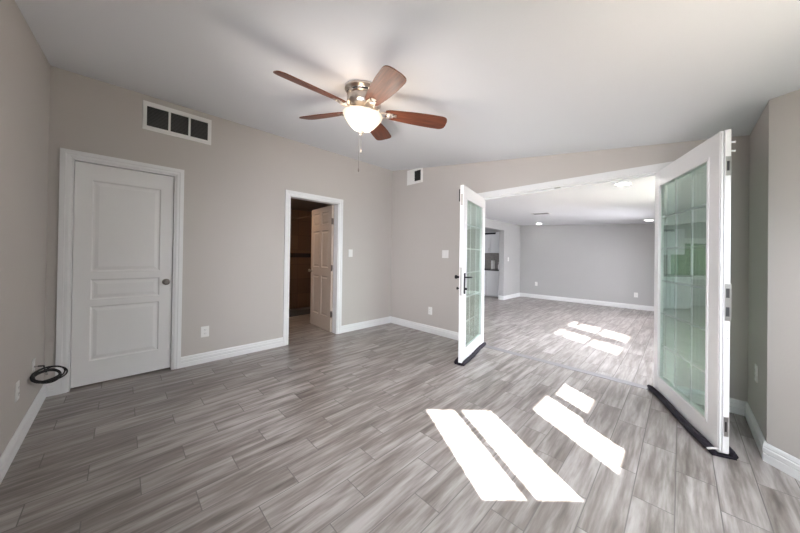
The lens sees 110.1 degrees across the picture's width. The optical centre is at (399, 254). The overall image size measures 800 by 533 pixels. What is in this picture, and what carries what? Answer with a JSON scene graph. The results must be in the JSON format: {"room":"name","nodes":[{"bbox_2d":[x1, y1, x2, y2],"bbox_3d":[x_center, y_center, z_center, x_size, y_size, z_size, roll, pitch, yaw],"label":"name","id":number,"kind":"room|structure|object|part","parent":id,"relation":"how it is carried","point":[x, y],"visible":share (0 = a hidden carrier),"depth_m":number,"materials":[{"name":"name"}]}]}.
{"room":"empty living room","nodes":[
{"label":"empty living room","id":0,"kind":"room"},
{"bbox_2d":[0,0,49,455],"bbox_3d":[-1.541,-0.247,0.834,0.120,2.900,4.352,1,0,-45],"label":"wall","id":1,"kind":"structure","parent":0,"point":[24,67],"depth_m":1.73,"materials":[{"name":"beige paint"}]},
{"bbox_2d":[15,380,19,402],"bbox_3d":[-2.351,0.841,1.718,0.009,0.116,0.072,1,0,-45],"label":"wall outlet","id":2,"kind":"object","parent":1,"relation":"attached to","point":[17,385],"visible":1,"depth_m":1.71,"materials":[{"name":"white plastic"}]},
{"bbox_2d":[0,384,45,483],"bbox_3d":[-1.513,1.147,0.874,0.015,0.112,4.112,1,0,-45],"label":"baseboard","id":3,"kind":"structure","parent":1,"relation":"attached to","point":[14,444],"depth_m":1.74,"materials":[{"name":"white wood"}]},
{"bbox_2d":[30,358,67,383],"bbox_3d":[-2.561,0.844,2.044,0.171,0.165,0.193,1,0,-45],"label":"cable","id":4,"kind":"object","parent":1,"relation":"attached to","point":[33,360],"depth_m":2.02,"materials":[{"name":"black plastic"}]},
{"bbox_3d":[-2.662,0.819,2.029,0.006,0.116,0.072,1,0,-45],"label":"plate","id":5,"kind":"part","parent":4,"relation":"part of","materials":[{"name":"white plastic"}]},
{"bbox_3d":[-2.549,0.871,2.035,0.167,0.112,0.162,1,0,-45],"label":"cable coil","id":6,"kind":"part","parent":4,"relation":"part of","materials":[{"name":"black rubber"}]},
{"bbox_2d":[44,66,392,379],"bbox_3d":[-1.636,-0.233,3.725,4.063,2.900,0.120,1,0,-45],"label":"wall","id":7,"kind":"structure","parent":0,"point":[235,185],"depth_m":3.29,"materials":[{"name":"beige paint"}]},
{"bbox_2d":[55,148,183,394],"bbox_3d":[-2.648,0.149,2.709,0.842,2.096,0.138,1,0,-45],"label":"trim","id":8,"kind":"structure","parent":7,"relation":"attached to","point":[68,157],"depth_m":2.43,"materials":[{"name":"white wood"}]},
{"bbox_2d":[70,161,173,387],"bbox_3d":[-2.622,0.182,2.682,0.680,1.995,0.103,1,0,-45],"label":"door","id":9,"kind":"structure","parent":7,"relation":"in","point":[123,237],"depth_m":2.67,"materials":[{"name":"white paint"}]},
{"bbox_3d":[-2.404,0.287,2.875,0.064,0.064,0.068,1,0,-45],"label":"knob","id":10,"kind":"part","parent":9,"relation":"part of","materials":[{"name":"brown metal"}]},
{"bbox_2d":[142,100,211,144],"bbox_3d":[-2.322,-1.370,2.940,0.570,0.282,0.012,1,0,-45],"label":"air vent","id":11,"kind":"object","parent":7,"relation":"in","point":[158,118],"visible":1,"depth_m":2.92,"materials":[{"name":"white plastic"}]},
{"bbox_2d":[201,326,208,336],"bbox_3d":[-2.171,0.862,3.111,0.076,0.118,0.009,1,0,-45],"label":"wall outlet","id":12,"kind":"object","parent":7,"relation":"attached to","point":[204,330],"visible":1,"depth_m":3.11,"materials":[{"name":"white plastic"}]},
{"bbox_2d":[45,316,390,396],"bbox_3d":[-1.565,1.162,3.712,3.943,0.112,0.015,1,0,-45],"label":"baseboard","id":13,"kind":"structure","parent":7,"relation":"attached to","point":[200,358],"depth_m":3.35,"materials":[{"name":"white wood"}]},
{"bbox_2d":[283,190,342,345],"bbox_3d":[-1.266,0.184,4.084,0.902,2.081,0.138,1,0,-45],"label":"trim","id":14,"kind":"structure","parent":7,"relation":"attached to","point":[338,203],"depth_m":4.27,"materials":[{"name":"white wood"}]},
{"bbox_2d":[308,205,333,331],"bbox_3d":[-1.290,0.223,4.629,0.171,1.985,0.785,1,0,-41],"label":"door","id":15,"kind":"structure","parent":7,"relation":"in","point":[321,303],"depth_m":4.59,"materials":[{"name":"beige paint"}]},
{"bbox_2d":[348,249,352,256],"bbox_3d":[-0.791,-0.017,4.476,0.078,0.120,0.008,1,0,-45],"label":"light switch","id":16,"kind":"object","parent":7,"relation":"attached to","point":[350,254],"visible":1,"depth_m":4.47,"materials":[{"name":"white plastic"}]},
{"bbox_2d":[289,209,310,308],"bbox_3d":[-2.807,0.063,5.933,2.600,2.300,0.100,1,0,-45],"label":"wall","id":17,"kind":"structure","parent":0,"point":[300,229],"depth_m":6.38,"materials":[{"name":"brown paint"}]},
{"bbox_2d":[290,253,310,256],"bbox_3d":[-2.330,0.019,5.348,2.048,0.095,1.398,1,0,-45],"label":"trim","id":18,"kind":"structure","parent":17,"relation":"attached to","point":[291,254],"depth_m":6.37,"materials":[{"name":"tile"}]},
{"bbox_2d":[291,215,311,220],"bbox_3d":[-1.703,-0.725,5.350,0.031,0.032,2.275,1,0,-45],"label":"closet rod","id":19,"kind":"object","parent":17,"relation":"attached to","point":[311,215],"visible":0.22,"depth_m":5.61,"materials":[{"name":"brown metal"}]},
{"bbox_2d":[291,198,330,211],"bbox_3d":[-2.093,-1.042,5.096,2.400,0.080,2.480,1,0,-45],"label":"ceiling","id":20,"kind":"structure","parent":0,"point":[296,204],"depth_m":5.70,"materials":[{"name":"brown paint"}]},
{"bbox_2d":[310,212,333,307],"bbox_3d":[-1.259,0.084,5.795,0.100,2.300,2.280,1,0,-45],"label":"wall","id":21,"kind":"structure","parent":0,"point":[311,212],"depth_m":6.56,"materials":[{"name":"brown tile"}]},
{"bbox_2d":[0,296,799,532],"bbox_3d":[0.904,1.311,5.086,9.700,0.100,8.350,1,0,-45],"label":"floor","id":22,"kind":"structure","parent":0,"point":[375,429],"depth_m":1.78,"materials":[{"name":"grey wood"}]},
{"bbox_2d":[454,342,485,365],"bbox_3d":[0.901,1.228,3.520,0.154,0.047,0.908,1,0,32],"label":"stopper","id":23,"kind":"object","parent":22,"relation":"on","point":[469,358],"visible":0.53,"depth_m":3.30,"materials":[{"name":"black rubber"}]},
{"bbox_2d":[484,270,498,296],"bbox_3d":[2.938,0.910,8.876,0.672,0.800,0.998,1,0,-45],"label":"base cabinet","id":24,"kind":"object","parent":22,"relation":"on","point":[491,278],"visible":0.48,"depth_m":8.57,"materials":[{"name":"white wood"}]},
{"bbox_3d":[2.549,0.890,8.842,0.018,0.758,0.491,1,0,-45],"label":"door","id":25,"kind":"part","parent":24,"relation":"part of","materials":[{"name":"white wood"}]},
{"bbox_2d":[484,268,498,270],"bbox_3d":[2.940,0.490,8.880,0.675,0.039,1.002,1,0,-45],"label":"countertop","id":26,"kind":"structure","parent":24,"relation":"on","point":[487,269],"depth_m":8.57,"materials":[{"name":"stone"}]},
{"bbox_2d":[491,260,494,268],"bbox_3d":[2.933,0.314,8.809,0.140,0.310,0.140,1,0,-45],"label":"paper towel roll","id":27,"kind":"object","parent":26,"relation":"on","point":[492,261],"visible":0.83,"depth_m":8.76,"materials":[{"name":"white paper"}]},
{"bbox_3d":[2.901,0.893,8.488,0.018,0.758,0.491,1,0,-45],"label":"door","id":28,"kind":"part","parent":24,"relation":"part of","materials":[{"name":"white wood"}]},
{"bbox_2d":[647,385,738,460],"bbox_3d":[2.197,1.232,2.161,0.154,0.060,0.999,1,0,24],"label":"stopper","id":29,"kind":"object","parent":22,"relation":"on","point":[698,436],"visible":0.57,"depth_m":1.93,"materials":[{"name":"black rubber"}]},
{"bbox_2d":[15,0,799,170],"bbox_3d":[0.064,-1.246,2.036,4.063,0.721,4.900,1,0,-45],"label":"ceiling","id":30,"kind":"structure","parent":0,"point":[510,79],"depth_m":1.74,"materials":[{"name":"white paint"}]},
{"bbox_2d":[273,65,446,171],"bbox_3d":[-0.325,-0.966,2.142,1.227,0.647,1.270,1,0,-43],"label":"ceiling fan","id":31,"kind":"object","parent":30,"relation":"hanging from","point":[365,98],"visible":1,"depth_m":2.06,"materials":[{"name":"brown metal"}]},
{"bbox_3d":[-0.594,-1.126,1.892,0.489,0.006,0.158,1,22,-43],"label":"fan blade","id":32,"kind":"part","parent":31,"relation":"part of","materials":[{"name":"brown wood"}]},
{"bbox_3d":[-0.648,-1.177,2.380,0.489,0.006,0.158,9,20,29],"label":"fan blade","id":33,"kind":"part","parent":31,"relation":"part of","materials":[{"name":"brown wood"}]},
{"bbox_3d":[-0.414,-1.113,2.062,0.180,0.027,0.072,1,22,-43],"label":"blade arm","id":34,"kind":"part","parent":31,"relation":"part of","materials":[{"name":"silver metal"}]},
{"bbox_3d":[-0.296,-1.026,2.185,0.310,0.134,0.310,1,7,-45],"label":"lamp shade","id":35,"kind":"part","parent":31,"relation":"part of","materials":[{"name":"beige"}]},
{"bbox_3d":[-0.218,-1.087,2.021,0.072,0.027,0.180,20,-1,-25],"label":"blade arm","id":36,"kind":"part","parent":31,"relation":"part of","materials":[{"name":"silver metal"}]},
{"bbox_3d":[-0.202,-1.146,2.587,0.158,0.006,0.489,-7,2,12],"label":"fan blade","id":37,"kind":"part","parent":31,"relation":"part of","materials":[{"name":"brown wood"}]},
{"bbox_3d":[-0.113,-1.064,1.798,0.158,0.006,0.489,20,-1,-25],"label":"fan blade","id":38,"kind":"part","parent":31,"relation":"part of","materials":[{"name":"brown wood"}]},
{"bbox_3d":[-0.116,-1.092,2.196,0.180,0.027,0.072,6,-9,-7],"label":"blade arm","id":39,"kind":"part","parent":31,"relation":"part of","materials":[{"name":"silver metal"}]},
{"bbox_3d":[0.129,-1.077,2.228,0.489,0.006,0.158,6,-9,-7],"label":"fan blade","id":40,"kind":"part","parent":31,"relation":"part of","materials":[{"name":"brown wood"}]},
{"bbox_2d":[485,228,498,232],"bbox_3d":[2.409,0.059,9.978,0.100,2.500,3.320,1,0,-45],"label":"wall","id":41,"kind":"structure","parent":0,"point":[486,230],"depth_m":9.31,"materials":[{"name":"grey paint"}]},
{"bbox_2d":[484,253,498,268],"bbox_3d":[3.182,0.220,9.114,0.016,0.508,0.997,1,0,-45],"label":"backsplash","id":42,"kind":"structure","parent":41,"relation":"attached to","point":[488,256],"depth_m":9.28,"materials":[{"name":"tile"}]},
{"bbox_2d":[485,232,498,252],"bbox_3d":[3.016,-0.363,8.943,0.502,0.650,0.998,1,0,-45],"label":"upper cabinet","id":43,"kind":"object","parent":41,"relation":"attached to","point":[491,240],"visible":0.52,"depth_m":8.75,"materials":[{"name":"white wood"}]},
{"bbox_3d":[2.687,-0.368,8.968,0.018,0.638,0.491,1,0,-45],"label":"door","id":44,"kind":"part","parent":43,"relation":"part of","materials":[{"name":"white wood"}]},
{"bbox_3d":[3.039,-0.365,8.614,0.018,0.638,0.491,1,0,-45],"label":"door","id":45,"kind":"part","parent":43,"relation":"part of","materials":[{"name":"white wood"}]},
{"bbox_2d":[485,218,520,295],"bbox_3d":[1.864,-0.015,6.988,5.268,2.600,0.150,1,0,-45],"label":"wall","id":46,"kind":"structure","parent":0,"point":[509,234],"depth_m":8.19,"materials":[{"name":"paint"}]},
{"bbox_2d":[498,293,519,299],"bbox_3d":[1.852,1.229,6.976,5.268,0.112,0.165,1,0,-45],"label":"baseboard","id":47,"kind":"structure","parent":46,"relation":"attached to","point":[516,294],"depth_m":8.18,"materials":[{"name":"white wood"}]},
{"bbox_2d":[484,345,648,389],"bbox_3d":[1.776,1.261,3.213,0.095,0.004,1.857,1,0,-45],"label":"trim","id":48,"kind":"structure","parent":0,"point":[486,346],"depth_m":3.08,"materials":[{"name":"silver metal"}]},
{"bbox_2d":[391,135,749,401],"bbox_3d":[1.339,-0.191,3.699,0.120,2.900,4.352,1,0,-45],"label":"wall","id":49,"kind":"structure","parent":0,"point":[425,214],"depth_m":3.27,"materials":[{"name":"beige paint"}]},
{"bbox_2d":[407,168,422,185],"bbox_3d":[0.248,-1.318,4.725,0.012,0.255,0.355,1,0,-45],"label":"air vent","id":50,"kind":"object","parent":49,"relation":"in","point":[414,176],"visible":0.98,"depth_m":4.72,"materials":[{"name":"white plastic"}]},
{"bbox_2d":[428,307,431,314],"bbox_3d":[0.480,0.901,4.449,0.009,0.120,0.078,1,0,-45],"label":"wall outlet","id":51,"kind":"object","parent":49,"relation":"attached to","point":[429,308],"visible":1,"depth_m":4.44,"materials":[{"name":"white plastic"}]},
{"bbox_2d":[442,250,448,257],"bbox_3d":[0.689,-0.002,4.258,0.008,0.120,0.118,1,0,-45],"label":"light switch","id":52,"kind":"object","parent":49,"relation":"attached to","point":[445,253],"visible":1,"depth_m":4.25,"materials":[{"name":"white plastic"}]},
{"bbox_2d":[455,185,484,362],"bbox_3d":[0.941,0.227,3.507,0.171,2.008,0.887,1,0,36],"label":"door","id":53,"kind":"structure","parent":49,"relation":"in","point":[469,340],"depth_m":3.45,"materials":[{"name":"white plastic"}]},
{"bbox_3d":[0.687,0.307,3.149,0.024,0.320,0.002,1,0,32],"label":"lock plate","id":54,"kind":"part","parent":53,"relation":"part of","materials":[{"name":"silver metal"}]},
{"bbox_3d":[0.929,0.229,3.526,0.663,1.728,0.160,1,0,-45],"label":"glass pane","id":55,"kind":"part","parent":53,"relation":"part of","materials":[{"name":"clear glass"}]},
{"bbox_2d":[390,316,745,415],"bbox_3d":[1.271,1.202,3.644,0.015,0.112,4.112,1,0,-45],"label":"baseboard","id":56,"kind":"structure","parent":49,"relation":"attached to","point":[736,406],"depth_m":2.46,"materials":[{"name":"white wood"}]},
{"bbox_2d":[477,161,677,383],"bbox_3d":[1.800,0.213,3.228,0.148,2.100,1.995,1,0,-45],"label":"trim","id":57,"kind":"structure","parent":49,"relation":"attached to","point":[649,170],"depth_m":2.59,"materials":[{"name":"white wood"}]},
{"bbox_2d":[653,129,735,453],"bbox_3d":[2.218,0.237,2.165,0.078,2.008,0.974,1,0,24],"label":"door","id":58,"kind":"structure","parent":49,"relation":"in","point":[714,153],"depth_m":1.84,"materials":[{"name":"white plastic"}]},
{"bbox_3d":[2.006,1.063,1.719,0.022,0.120,0.003,1,0,24],"label":"latch plate","id":59,"kind":"part","parent":58,"relation":"part of","materials":[{"name":"silver metal"}]},
{"bbox_3d":[2.021,0.298,1.722,0.030,0.230,0.003,1,0,24],"label":"latch plate","id":60,"kind":"part","parent":58,"relation":"part of","materials":[{"name":"silver metal"}]},
{"bbox_3d":[2.031,-0.547,1.727,0.026,0.120,0.003,1,0,24],"label":"latch plate","id":61,"kind":"part","parent":58,"relation":"part of","materials":[{"name":"silver metal"}]},
{"bbox_2d":[485,176,666,224],"bbox_3d":[3.309,-0.880,5.638,5.388,0.315,4.132,1,0,-45],"label":"ceiling","id":62,"kind":"structure","parent":0,"point":[604,203],"depth_m":4.79,"materials":[{"name":"white paint"}]},
{"bbox_2d":[613,182,633,185],"bbox_3d":[2.516,-0.791,3.152,0.183,0.012,0.183,1,0,-40],"label":"recessed light","id":63,"kind":"object","parent":62,"relation":"in","point":[621,183],"visible":1,"depth_m":3.15,"materials":[{"name":"white plastic"}]},
{"bbox_2d":[520,223,666,305],"bbox_3d":[5.206,0.035,7.448,0.120,2.600,4.212,1,0,-45],"label":"wall","id":64,"kind":"structure","parent":0,"point":[598,262],"depth_m":7.46,"materials":[{"name":"paint"}]},
{"bbox_2d":[520,293,653,310],"bbox_3d":[5.151,1.278,7.383,0.015,0.112,3.942,1,0,-45],"label":"baseboard","id":65,"kind":"structure","parent":64,"relation":"attached to","point":[594,302],"depth_m":7.42,"materials":[{"name":"white wood"}]},
{"bbox_2d":[748,101,768,441],"bbox_3d":[1.391,-0.206,0.766,3.943,2.900,0.120,1,0,-45],"label":"wall","id":66,"kind":"structure","parent":0,"point":[759,136],"depth_m":1.90,"materials":[{"name":"beige paint"}]},
{"bbox_2d":[754,364,757,382],"bbox_3d":[2.470,0.826,1.939,0.072,0.116,0.009,1,0,-45],"label":"wall outlet","id":67,"kind":"object","parent":66,"relation":"attached to","point":[756,366],"visible":1,"depth_m":1.92,"materials":[{"name":"white plastic"}]},
{"bbox_2d":[767,89,799,458],"bbox_3d":[2.317,-0.190,1.237,0.120,2.900,0.953,1,0,0],"label":"wall","id":68,"kind":"structure","parent":0,"point":[783,318],"depth_m":1.64,"materials":[{"name":"beige paint"}]},
{"bbox_3d":[-3.116,1.254,5.157,4.100,0.100,0.980,1,0,-45],"label":"floor","id":69,"kind":"structure","parent":0,"visible":0},
{"bbox_2d":[289,308,309,316],"bbox_3d":[-2.325,1.161,5.321,2.050,0.110,0.100,1,0,-45],"label":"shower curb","id":70,"kind":"object","parent":69,"relation":"on","point":[297,312],"depth_m":5.57,"materials":[{"name":"tile"}]},
{"label":"wall","id":71,"kind":"structure","parent":0,"visible":0},
{"bbox_2d":[745,402,799,480],"bbox_3d":[1.548,1.189,0.581,3.943,0.112,0.655,1,0,-45],"label":"baseboard","id":72,"kind":"structure","parent":71,"relation":"attached to","point":[781,460],"depth_m":1.67,"materials":[{"name":"white wood"}]}
]}

